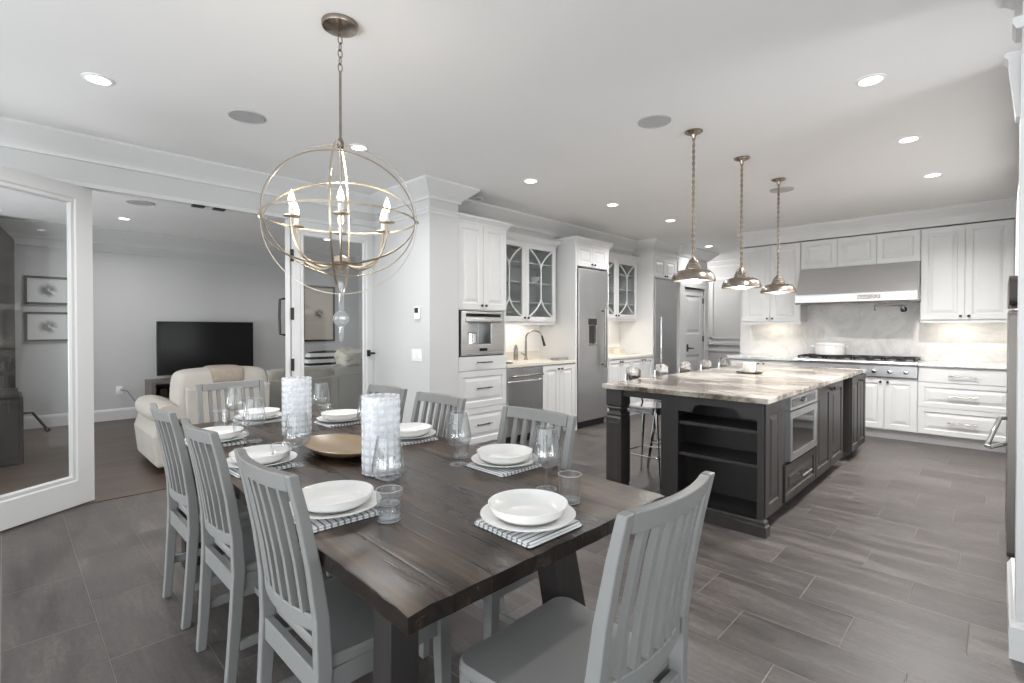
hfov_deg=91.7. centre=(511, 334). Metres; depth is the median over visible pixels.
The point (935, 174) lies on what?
recessed light
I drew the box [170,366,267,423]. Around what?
cushion
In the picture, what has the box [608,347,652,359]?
countertop
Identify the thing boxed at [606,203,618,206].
recessed light
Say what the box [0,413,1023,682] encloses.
floor
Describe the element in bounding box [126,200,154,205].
ceiling speaker
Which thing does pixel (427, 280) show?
wall pier
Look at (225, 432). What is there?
soup bowl
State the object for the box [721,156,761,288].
pendant lamp
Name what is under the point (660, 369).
bar stool
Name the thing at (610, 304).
shelf
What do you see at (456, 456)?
tumbler
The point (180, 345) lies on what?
television
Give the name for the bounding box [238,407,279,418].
soup bowl
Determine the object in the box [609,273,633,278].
shelf
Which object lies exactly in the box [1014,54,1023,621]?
trim
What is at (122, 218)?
recessed light
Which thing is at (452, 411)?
wine glass
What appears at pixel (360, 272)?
wall
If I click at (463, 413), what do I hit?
bowl
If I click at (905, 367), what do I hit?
rangetop
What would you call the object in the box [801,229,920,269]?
upper cabinet
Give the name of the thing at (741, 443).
base cabinet
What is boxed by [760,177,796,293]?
pendant lamp
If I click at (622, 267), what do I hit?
upper cabinet
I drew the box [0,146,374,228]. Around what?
wall
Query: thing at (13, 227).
trim
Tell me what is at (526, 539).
folded napkin
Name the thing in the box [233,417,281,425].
folded napkin
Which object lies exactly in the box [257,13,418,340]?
chandelier
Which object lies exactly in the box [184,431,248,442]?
dinner plate
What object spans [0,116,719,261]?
trim
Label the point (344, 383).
sofa
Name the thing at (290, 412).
bowl
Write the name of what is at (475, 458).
dinner plate
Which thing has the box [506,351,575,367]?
countertop
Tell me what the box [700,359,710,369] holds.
bar stool
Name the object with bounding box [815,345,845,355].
pot
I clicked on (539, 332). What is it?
kitchen faucet
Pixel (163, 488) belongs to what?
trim
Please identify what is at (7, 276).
display cabinet
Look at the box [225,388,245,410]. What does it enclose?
bowl
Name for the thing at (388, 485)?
tumbler
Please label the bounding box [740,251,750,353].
trim
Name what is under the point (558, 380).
base cabinet
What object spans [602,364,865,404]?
countertop
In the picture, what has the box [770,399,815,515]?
base cabinet
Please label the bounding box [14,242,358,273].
trim
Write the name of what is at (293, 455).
dinner plate
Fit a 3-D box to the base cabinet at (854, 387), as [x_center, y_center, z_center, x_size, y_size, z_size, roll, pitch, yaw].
[3.374,0.848,5.451,0.775,0.850,0.700,1,1,44]
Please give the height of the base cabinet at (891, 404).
0.742 m
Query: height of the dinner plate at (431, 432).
0.020 m
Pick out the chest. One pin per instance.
(11, 400)
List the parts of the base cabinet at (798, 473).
drawer, handle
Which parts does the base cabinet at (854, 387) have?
door, door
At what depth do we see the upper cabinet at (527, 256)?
6.50 m
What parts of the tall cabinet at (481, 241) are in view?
door, drawer, drawer, drawer, cornice, door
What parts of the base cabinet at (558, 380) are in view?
door, door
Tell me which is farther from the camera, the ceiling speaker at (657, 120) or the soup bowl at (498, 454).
the ceiling speaker at (657, 120)
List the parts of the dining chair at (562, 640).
leg, seat, post, rail, rail, post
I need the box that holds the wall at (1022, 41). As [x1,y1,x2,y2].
[1021,0,1023,54]
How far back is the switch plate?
4.94 m
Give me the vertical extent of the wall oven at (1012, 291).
1.573 m
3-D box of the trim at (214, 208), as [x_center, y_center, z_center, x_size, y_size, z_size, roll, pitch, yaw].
[-2.606,-1.109,4.418,0.060,0.015,0.090,1,1,44]
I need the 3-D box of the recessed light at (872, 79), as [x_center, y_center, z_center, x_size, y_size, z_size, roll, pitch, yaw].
[2.044,-1.446,2.833,0.146,0.008,0.146,1,1,44]
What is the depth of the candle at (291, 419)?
2.67 m
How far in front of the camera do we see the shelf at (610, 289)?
8.12 m
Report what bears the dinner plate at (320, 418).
on the folded napkin at (327, 424)
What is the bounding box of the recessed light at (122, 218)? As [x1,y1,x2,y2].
[117,217,131,219]
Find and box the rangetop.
[794,354,921,378]
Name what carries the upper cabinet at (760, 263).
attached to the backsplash
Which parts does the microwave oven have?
control panel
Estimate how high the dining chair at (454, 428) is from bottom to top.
0.967 m
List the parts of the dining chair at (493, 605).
leg, leg, post, rail, post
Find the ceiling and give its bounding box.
[0,0,1020,261]
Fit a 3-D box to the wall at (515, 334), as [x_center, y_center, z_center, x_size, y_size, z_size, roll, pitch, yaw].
[0.654,0.040,7.215,0.008,0.570,3.310,1,1,44]
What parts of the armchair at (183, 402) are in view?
arm, frame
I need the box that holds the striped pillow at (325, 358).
[304,350,336,367]
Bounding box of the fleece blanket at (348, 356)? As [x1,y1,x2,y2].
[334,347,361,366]
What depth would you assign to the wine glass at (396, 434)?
1.62 m
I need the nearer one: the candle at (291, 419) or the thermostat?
the candle at (291, 419)
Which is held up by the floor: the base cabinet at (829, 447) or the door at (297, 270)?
the base cabinet at (829, 447)
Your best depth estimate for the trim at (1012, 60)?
2.01 m
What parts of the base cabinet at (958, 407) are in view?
drawer, drawer, handle, handle, drawer, handle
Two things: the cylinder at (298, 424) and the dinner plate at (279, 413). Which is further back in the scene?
the dinner plate at (279, 413)
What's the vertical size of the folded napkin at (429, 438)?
0.012 m
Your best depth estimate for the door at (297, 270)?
5.16 m
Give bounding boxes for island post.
[606,389,629,485]
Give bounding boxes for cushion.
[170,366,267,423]
[266,367,333,379]
[330,365,361,374]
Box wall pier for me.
[375,198,457,436]
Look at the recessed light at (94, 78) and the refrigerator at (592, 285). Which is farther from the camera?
the refrigerator at (592, 285)
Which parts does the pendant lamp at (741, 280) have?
lamp shade, cord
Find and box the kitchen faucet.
[521,330,545,359]
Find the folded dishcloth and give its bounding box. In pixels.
[550,357,568,359]
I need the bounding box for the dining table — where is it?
[180,409,664,682]
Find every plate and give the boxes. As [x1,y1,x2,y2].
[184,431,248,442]
[226,451,297,467]
[234,412,282,420]
[289,490,380,518]
[317,414,360,422]
[382,429,435,439]
[412,349,421,360]
[471,453,537,467]
[480,504,575,531]
[736,371,762,373]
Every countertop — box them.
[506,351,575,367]
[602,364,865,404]
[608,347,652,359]
[727,354,801,360]
[918,360,1006,369]
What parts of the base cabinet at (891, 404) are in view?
door, door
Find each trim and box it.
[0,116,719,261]
[0,217,361,265]
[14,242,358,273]
[40,175,375,393]
[74,487,166,506]
[191,204,204,208]
[212,207,225,211]
[352,206,459,226]
[678,282,708,369]
[708,240,740,267]
[708,277,739,351]
[735,197,1016,247]
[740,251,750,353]
[998,0,1022,16]
[1004,49,1021,123]
[1012,15,1023,42]
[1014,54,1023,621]
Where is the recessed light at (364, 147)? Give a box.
[349,144,368,150]
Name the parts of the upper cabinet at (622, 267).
door, light rail, cornice, door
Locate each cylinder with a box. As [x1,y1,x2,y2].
[282,376,311,435]
[361,393,399,476]
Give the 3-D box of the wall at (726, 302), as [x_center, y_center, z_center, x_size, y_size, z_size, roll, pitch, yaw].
[3.908,-0.160,10.968,4.250,2.750,0.150,1,1,44]
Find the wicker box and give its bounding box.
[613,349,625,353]
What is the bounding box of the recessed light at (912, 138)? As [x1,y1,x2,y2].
[896,135,920,142]
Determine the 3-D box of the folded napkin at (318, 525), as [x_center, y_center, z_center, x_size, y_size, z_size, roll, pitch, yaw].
[-0.554,0.547,1.535,0.232,0.012,0.224,-1,1,-42]
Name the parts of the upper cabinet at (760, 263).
door, light rail, door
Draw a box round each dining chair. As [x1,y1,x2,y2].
[149,403,250,629]
[180,418,333,682]
[196,380,265,423]
[234,448,450,682]
[326,384,407,576]
[411,391,465,440]
[419,405,576,658]
[459,471,714,682]
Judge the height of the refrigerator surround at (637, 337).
2.575 m
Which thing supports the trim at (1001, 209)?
attached to the ceiling
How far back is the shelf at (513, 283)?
6.49 m
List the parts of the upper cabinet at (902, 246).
door, door, door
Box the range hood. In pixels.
[795,261,920,304]
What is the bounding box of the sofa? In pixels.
[266,365,361,413]
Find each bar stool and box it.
[625,367,660,489]
[646,364,667,466]
[678,361,690,372]
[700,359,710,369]
[718,357,727,367]
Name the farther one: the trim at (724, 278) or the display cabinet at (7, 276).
the trim at (724, 278)
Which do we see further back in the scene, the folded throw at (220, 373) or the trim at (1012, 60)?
the folded throw at (220, 373)
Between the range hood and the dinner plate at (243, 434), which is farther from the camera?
the range hood
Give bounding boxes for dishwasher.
[505,366,543,443]
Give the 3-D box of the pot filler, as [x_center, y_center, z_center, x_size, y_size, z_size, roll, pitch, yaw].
[4.804,-0.325,6.284,0.437,0.095,0.108,0,1,-8]
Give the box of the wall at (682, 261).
[677,256,707,372]
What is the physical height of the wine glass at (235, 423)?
0.219 m
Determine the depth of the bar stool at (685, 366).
5.32 m
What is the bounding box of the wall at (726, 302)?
[707,265,739,368]
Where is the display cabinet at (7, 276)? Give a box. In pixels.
[0,227,15,388]
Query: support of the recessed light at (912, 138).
in the ceiling
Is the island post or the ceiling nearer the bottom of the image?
the island post
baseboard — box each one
[24,407,137,429]
[1007,557,1023,662]
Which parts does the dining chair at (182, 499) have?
rail, post, rail, post, seat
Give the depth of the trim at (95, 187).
4.37 m
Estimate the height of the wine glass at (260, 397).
0.219 m
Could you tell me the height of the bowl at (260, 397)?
0.142 m
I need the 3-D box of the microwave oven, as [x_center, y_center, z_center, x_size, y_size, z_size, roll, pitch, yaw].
[2.107,0.676,3.926,0.384,0.465,0.730,1,1,44]
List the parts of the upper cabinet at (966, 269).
door, light rail, door, door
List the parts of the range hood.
rail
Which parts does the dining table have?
leg, leg, leg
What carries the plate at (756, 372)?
on the countertop at (776, 383)
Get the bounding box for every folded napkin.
[185,439,246,446]
[228,461,297,477]
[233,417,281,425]
[293,506,382,532]
[314,419,360,427]
[382,436,437,445]
[467,462,541,476]
[474,518,581,547]
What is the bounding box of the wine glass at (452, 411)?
[446,411,470,462]
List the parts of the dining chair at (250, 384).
post, rail, post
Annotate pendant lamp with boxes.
[671,128,715,282]
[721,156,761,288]
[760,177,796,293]
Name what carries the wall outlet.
attached to the wall at (131, 292)
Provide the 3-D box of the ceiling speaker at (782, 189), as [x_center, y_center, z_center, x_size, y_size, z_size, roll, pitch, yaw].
[2.749,-1.469,5.065,0.220,0.008,0.220,1,1,44]
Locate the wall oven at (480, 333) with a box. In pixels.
[459,311,503,355]
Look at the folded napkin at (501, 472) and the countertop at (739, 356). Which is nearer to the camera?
the folded napkin at (501, 472)
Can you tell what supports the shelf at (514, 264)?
attached to the upper cabinet at (527, 256)
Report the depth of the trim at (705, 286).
8.66 m
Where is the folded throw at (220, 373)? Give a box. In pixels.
[204,365,244,382]
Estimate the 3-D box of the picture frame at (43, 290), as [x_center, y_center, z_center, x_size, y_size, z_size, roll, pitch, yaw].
[-6.288,-0.591,6.730,0.030,0.380,0.460,1,1,44]
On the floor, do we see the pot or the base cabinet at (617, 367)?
the base cabinet at (617, 367)
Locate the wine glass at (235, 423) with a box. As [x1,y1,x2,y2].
[225,388,245,424]
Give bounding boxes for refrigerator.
[577,268,607,428]
[654,278,676,402]
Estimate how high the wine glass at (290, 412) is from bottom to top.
0.219 m
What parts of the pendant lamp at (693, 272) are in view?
lamp shade, cord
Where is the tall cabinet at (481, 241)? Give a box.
[458,213,512,446]
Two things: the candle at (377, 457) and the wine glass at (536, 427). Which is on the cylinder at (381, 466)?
the candle at (377, 457)
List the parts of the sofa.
panel, panel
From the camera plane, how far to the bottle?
6.39 m
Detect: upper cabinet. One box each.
[506,231,560,324]
[609,251,640,320]
[742,242,806,323]
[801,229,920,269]
[920,219,1015,322]
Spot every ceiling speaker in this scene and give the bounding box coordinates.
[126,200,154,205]
[228,109,264,123]
[638,114,670,128]
[770,187,793,192]
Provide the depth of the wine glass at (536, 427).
1.76 m
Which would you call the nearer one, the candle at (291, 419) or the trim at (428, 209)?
the candle at (291, 419)
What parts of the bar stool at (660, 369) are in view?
leg, backrest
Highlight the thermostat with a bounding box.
[414,307,420,318]
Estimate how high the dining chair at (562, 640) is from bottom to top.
0.967 m
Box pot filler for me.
[874,305,906,311]
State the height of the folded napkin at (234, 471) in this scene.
0.012 m
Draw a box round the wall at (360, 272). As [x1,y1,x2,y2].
[358,271,361,348]
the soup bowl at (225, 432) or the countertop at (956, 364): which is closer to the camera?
the soup bowl at (225, 432)
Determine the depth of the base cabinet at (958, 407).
5.53 m
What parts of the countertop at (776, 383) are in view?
island apron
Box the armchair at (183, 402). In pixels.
[134,366,269,467]
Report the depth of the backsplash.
6.49 m
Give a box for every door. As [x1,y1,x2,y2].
[0,165,94,530]
[278,220,290,386]
[290,220,374,412]
[685,289,703,371]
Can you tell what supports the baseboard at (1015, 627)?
attached to the wall at (1022, 41)
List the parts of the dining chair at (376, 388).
post, rail, post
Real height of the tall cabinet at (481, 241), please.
2.510 m
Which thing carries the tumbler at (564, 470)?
on the dining table
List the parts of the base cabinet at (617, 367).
door, door, door, door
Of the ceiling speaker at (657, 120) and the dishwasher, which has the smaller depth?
the ceiling speaker at (657, 120)
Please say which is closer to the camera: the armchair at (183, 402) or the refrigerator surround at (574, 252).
the armchair at (183, 402)
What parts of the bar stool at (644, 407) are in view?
backrest, leg, seat, leg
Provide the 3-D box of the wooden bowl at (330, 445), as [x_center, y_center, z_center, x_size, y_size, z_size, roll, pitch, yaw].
[-0.789,0.522,2.288,0.484,0.046,0.290,1,1,44]
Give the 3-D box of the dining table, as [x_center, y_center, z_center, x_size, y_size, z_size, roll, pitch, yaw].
[-0.759,0.926,2.302,1.040,0.760,2.634,-1,1,-44]
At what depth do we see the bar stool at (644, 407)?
4.35 m
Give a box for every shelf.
[506,259,550,268]
[506,280,550,286]
[506,300,550,304]
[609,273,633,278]
[609,288,633,291]
[609,303,633,305]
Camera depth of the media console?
7.33 m
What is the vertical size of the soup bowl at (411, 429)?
0.043 m
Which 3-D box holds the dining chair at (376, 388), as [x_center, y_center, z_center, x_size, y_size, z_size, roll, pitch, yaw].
[-0.952,0.815,2.990,0.456,0.967,0.541,1,1,44]
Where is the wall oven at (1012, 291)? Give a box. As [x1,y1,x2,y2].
[984,275,1017,557]
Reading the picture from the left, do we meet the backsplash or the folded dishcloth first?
the folded dishcloth
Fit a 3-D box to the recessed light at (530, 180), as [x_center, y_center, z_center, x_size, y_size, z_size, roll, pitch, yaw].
[0.180,-1.466,4.760,0.146,0.008,0.146,1,1,44]
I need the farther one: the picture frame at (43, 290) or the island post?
the picture frame at (43, 290)
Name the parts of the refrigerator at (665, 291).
handle, freezer drawer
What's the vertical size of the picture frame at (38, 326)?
0.400 m
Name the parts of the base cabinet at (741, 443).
shelf, shelf, panel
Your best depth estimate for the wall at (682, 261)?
8.61 m
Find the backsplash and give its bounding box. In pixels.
[751,302,1006,362]
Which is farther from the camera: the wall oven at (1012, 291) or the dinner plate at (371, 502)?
the wall oven at (1012, 291)
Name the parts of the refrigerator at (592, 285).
kick plate, dispenser panel, handle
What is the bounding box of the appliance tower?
[1015,185,1018,309]
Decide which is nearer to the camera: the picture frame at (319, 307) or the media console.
the media console
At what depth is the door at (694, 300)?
9.03 m
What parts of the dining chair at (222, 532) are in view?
rail, post, rail, post, seat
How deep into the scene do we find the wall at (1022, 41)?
1.98 m
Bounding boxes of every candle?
[290,417,303,432]
[372,449,389,471]
[743,361,755,372]
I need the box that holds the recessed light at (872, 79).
[855,73,885,86]
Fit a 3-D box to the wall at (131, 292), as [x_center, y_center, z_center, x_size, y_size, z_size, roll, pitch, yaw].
[-5.765,-0.123,7.420,0.180,2.750,7.750,1,1,44]
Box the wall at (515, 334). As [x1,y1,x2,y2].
[506,321,618,351]
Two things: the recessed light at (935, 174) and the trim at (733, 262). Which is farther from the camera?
the trim at (733, 262)
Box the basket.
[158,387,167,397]
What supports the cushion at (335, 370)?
on the sofa
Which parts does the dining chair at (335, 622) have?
post, rail, rail, post, seat, leg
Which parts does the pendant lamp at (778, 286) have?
lamp shade, cord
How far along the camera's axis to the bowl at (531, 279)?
6.53 m
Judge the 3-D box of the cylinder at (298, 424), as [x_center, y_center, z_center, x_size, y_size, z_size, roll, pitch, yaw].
[-1.169,0.388,2.700,0.148,0.305,0.151,0,1,6]
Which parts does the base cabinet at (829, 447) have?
door, door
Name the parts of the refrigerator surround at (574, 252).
panel, cornice, door, door, panel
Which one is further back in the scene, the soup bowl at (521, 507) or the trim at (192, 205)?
the trim at (192, 205)
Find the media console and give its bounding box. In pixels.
[145,378,170,399]
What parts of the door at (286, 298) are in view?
pull, frame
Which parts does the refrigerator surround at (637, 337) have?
panel, cornice, door, door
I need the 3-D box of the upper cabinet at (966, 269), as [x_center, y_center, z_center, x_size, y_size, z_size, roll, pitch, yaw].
[5.534,-0.693,5.573,1.450,1.130,0.373,1,1,44]
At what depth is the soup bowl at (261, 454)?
2.13 m
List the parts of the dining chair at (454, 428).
post, rail, post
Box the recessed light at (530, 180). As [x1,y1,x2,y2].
[523,178,537,182]
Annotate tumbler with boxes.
[213,410,227,425]
[376,485,401,521]
[452,435,469,457]
[558,470,581,503]
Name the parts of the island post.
panel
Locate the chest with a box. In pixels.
[0,388,50,466]
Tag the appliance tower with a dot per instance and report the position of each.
(1017, 199)
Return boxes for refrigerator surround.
[540,235,612,429]
[619,251,679,401]
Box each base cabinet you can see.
[537,363,574,436]
[608,357,652,415]
[661,394,782,538]
[731,358,793,365]
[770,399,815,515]
[804,380,842,487]
[839,373,865,460]
[865,376,917,441]
[917,366,1006,452]
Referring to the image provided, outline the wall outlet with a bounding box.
[116,386,122,394]
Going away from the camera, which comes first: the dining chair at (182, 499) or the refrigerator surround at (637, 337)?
the dining chair at (182, 499)
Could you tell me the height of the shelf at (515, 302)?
0.018 m
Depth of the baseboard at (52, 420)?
6.88 m
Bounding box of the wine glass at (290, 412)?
[283,412,310,467]
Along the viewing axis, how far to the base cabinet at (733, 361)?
6.97 m
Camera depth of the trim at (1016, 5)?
2.08 m
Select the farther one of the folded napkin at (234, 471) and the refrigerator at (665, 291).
the refrigerator at (665, 291)
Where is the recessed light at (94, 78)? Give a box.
[81,72,114,85]
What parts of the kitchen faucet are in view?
spout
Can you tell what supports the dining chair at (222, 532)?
on the floor
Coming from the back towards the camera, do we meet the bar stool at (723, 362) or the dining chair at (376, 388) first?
the bar stool at (723, 362)
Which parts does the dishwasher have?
kick plate, door, control panel, handle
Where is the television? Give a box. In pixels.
[156,321,252,375]
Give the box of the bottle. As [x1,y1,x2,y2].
[513,345,517,359]
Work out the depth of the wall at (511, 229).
6.55 m
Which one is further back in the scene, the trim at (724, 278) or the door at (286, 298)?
the trim at (724, 278)
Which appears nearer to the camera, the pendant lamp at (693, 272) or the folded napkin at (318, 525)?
the folded napkin at (318, 525)
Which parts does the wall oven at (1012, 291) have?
handle, door, control panel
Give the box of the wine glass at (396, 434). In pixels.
[372,434,404,506]
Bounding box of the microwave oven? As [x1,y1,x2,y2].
[785,389,816,461]
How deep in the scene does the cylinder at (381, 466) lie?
1.92 m
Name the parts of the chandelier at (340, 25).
bulb, bulb, arm, arm, rod, rod, arm, bulb, arm, arm, bulb, bulb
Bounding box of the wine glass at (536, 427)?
[531,427,560,489]
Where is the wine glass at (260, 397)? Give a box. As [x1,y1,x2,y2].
[243,397,265,442]
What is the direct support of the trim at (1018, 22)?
attached to the wall at (1022, 41)
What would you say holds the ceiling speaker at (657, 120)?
attached to the ceiling
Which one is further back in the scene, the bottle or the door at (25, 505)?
the bottle
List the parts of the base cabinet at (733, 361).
door, door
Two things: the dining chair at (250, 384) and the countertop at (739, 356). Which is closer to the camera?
the dining chair at (250, 384)
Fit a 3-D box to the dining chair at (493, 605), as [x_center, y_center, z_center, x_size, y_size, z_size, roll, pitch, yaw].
[-0.047,0.825,2.056,0.456,0.967,0.541,1,1,44]
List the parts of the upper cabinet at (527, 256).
door, light rail, cornice, door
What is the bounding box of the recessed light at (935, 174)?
[923,172,942,177]
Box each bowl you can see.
[202,426,243,440]
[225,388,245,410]
[229,444,291,464]
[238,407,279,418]
[243,397,265,426]
[283,412,310,447]
[302,434,377,457]
[302,480,373,513]
[321,409,360,420]
[372,436,404,480]
[389,422,431,437]
[446,413,470,446]
[477,444,532,464]
[488,489,567,525]
[529,277,539,282]
[531,429,560,468]
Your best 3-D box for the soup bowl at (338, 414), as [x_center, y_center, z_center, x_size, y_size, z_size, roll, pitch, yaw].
[-1.042,0.496,3.031,0.235,0.043,0.235,1,1,44]
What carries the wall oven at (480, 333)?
in the tall cabinet at (481, 241)
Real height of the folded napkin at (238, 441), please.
0.012 m
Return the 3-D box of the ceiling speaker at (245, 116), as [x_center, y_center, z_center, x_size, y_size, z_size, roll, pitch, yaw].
[-1.773,-1.451,3.321,0.220,0.008,0.220,1,1,44]
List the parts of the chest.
panel, crank handle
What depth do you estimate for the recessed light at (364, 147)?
3.88 m
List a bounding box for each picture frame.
[24,275,66,304]
[24,312,67,341]
[304,285,334,341]
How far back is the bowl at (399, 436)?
1.61 m
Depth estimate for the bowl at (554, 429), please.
1.76 m
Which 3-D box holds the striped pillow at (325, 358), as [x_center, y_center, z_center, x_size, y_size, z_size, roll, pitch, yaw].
[-2.427,0.463,6.434,0.170,0.505,0.505,1,1,44]
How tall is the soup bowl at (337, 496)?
0.043 m
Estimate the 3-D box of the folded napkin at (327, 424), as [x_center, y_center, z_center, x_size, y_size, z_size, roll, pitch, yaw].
[-1.043,0.531,3.016,0.224,0.012,0.232,1,1,44]
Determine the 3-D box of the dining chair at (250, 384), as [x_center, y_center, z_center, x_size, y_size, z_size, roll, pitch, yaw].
[-1.766,0.812,3.260,0.541,0.967,0.456,1,1,44]
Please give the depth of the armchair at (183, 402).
4.69 m
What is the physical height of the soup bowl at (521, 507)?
0.043 m
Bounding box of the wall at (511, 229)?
[508,227,632,255]
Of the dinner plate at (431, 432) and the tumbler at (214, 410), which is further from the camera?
the tumbler at (214, 410)
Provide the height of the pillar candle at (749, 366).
0.109 m
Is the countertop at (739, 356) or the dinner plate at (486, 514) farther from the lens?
the countertop at (739, 356)
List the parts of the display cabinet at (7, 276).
door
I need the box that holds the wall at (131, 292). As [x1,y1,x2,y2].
[10,235,357,416]

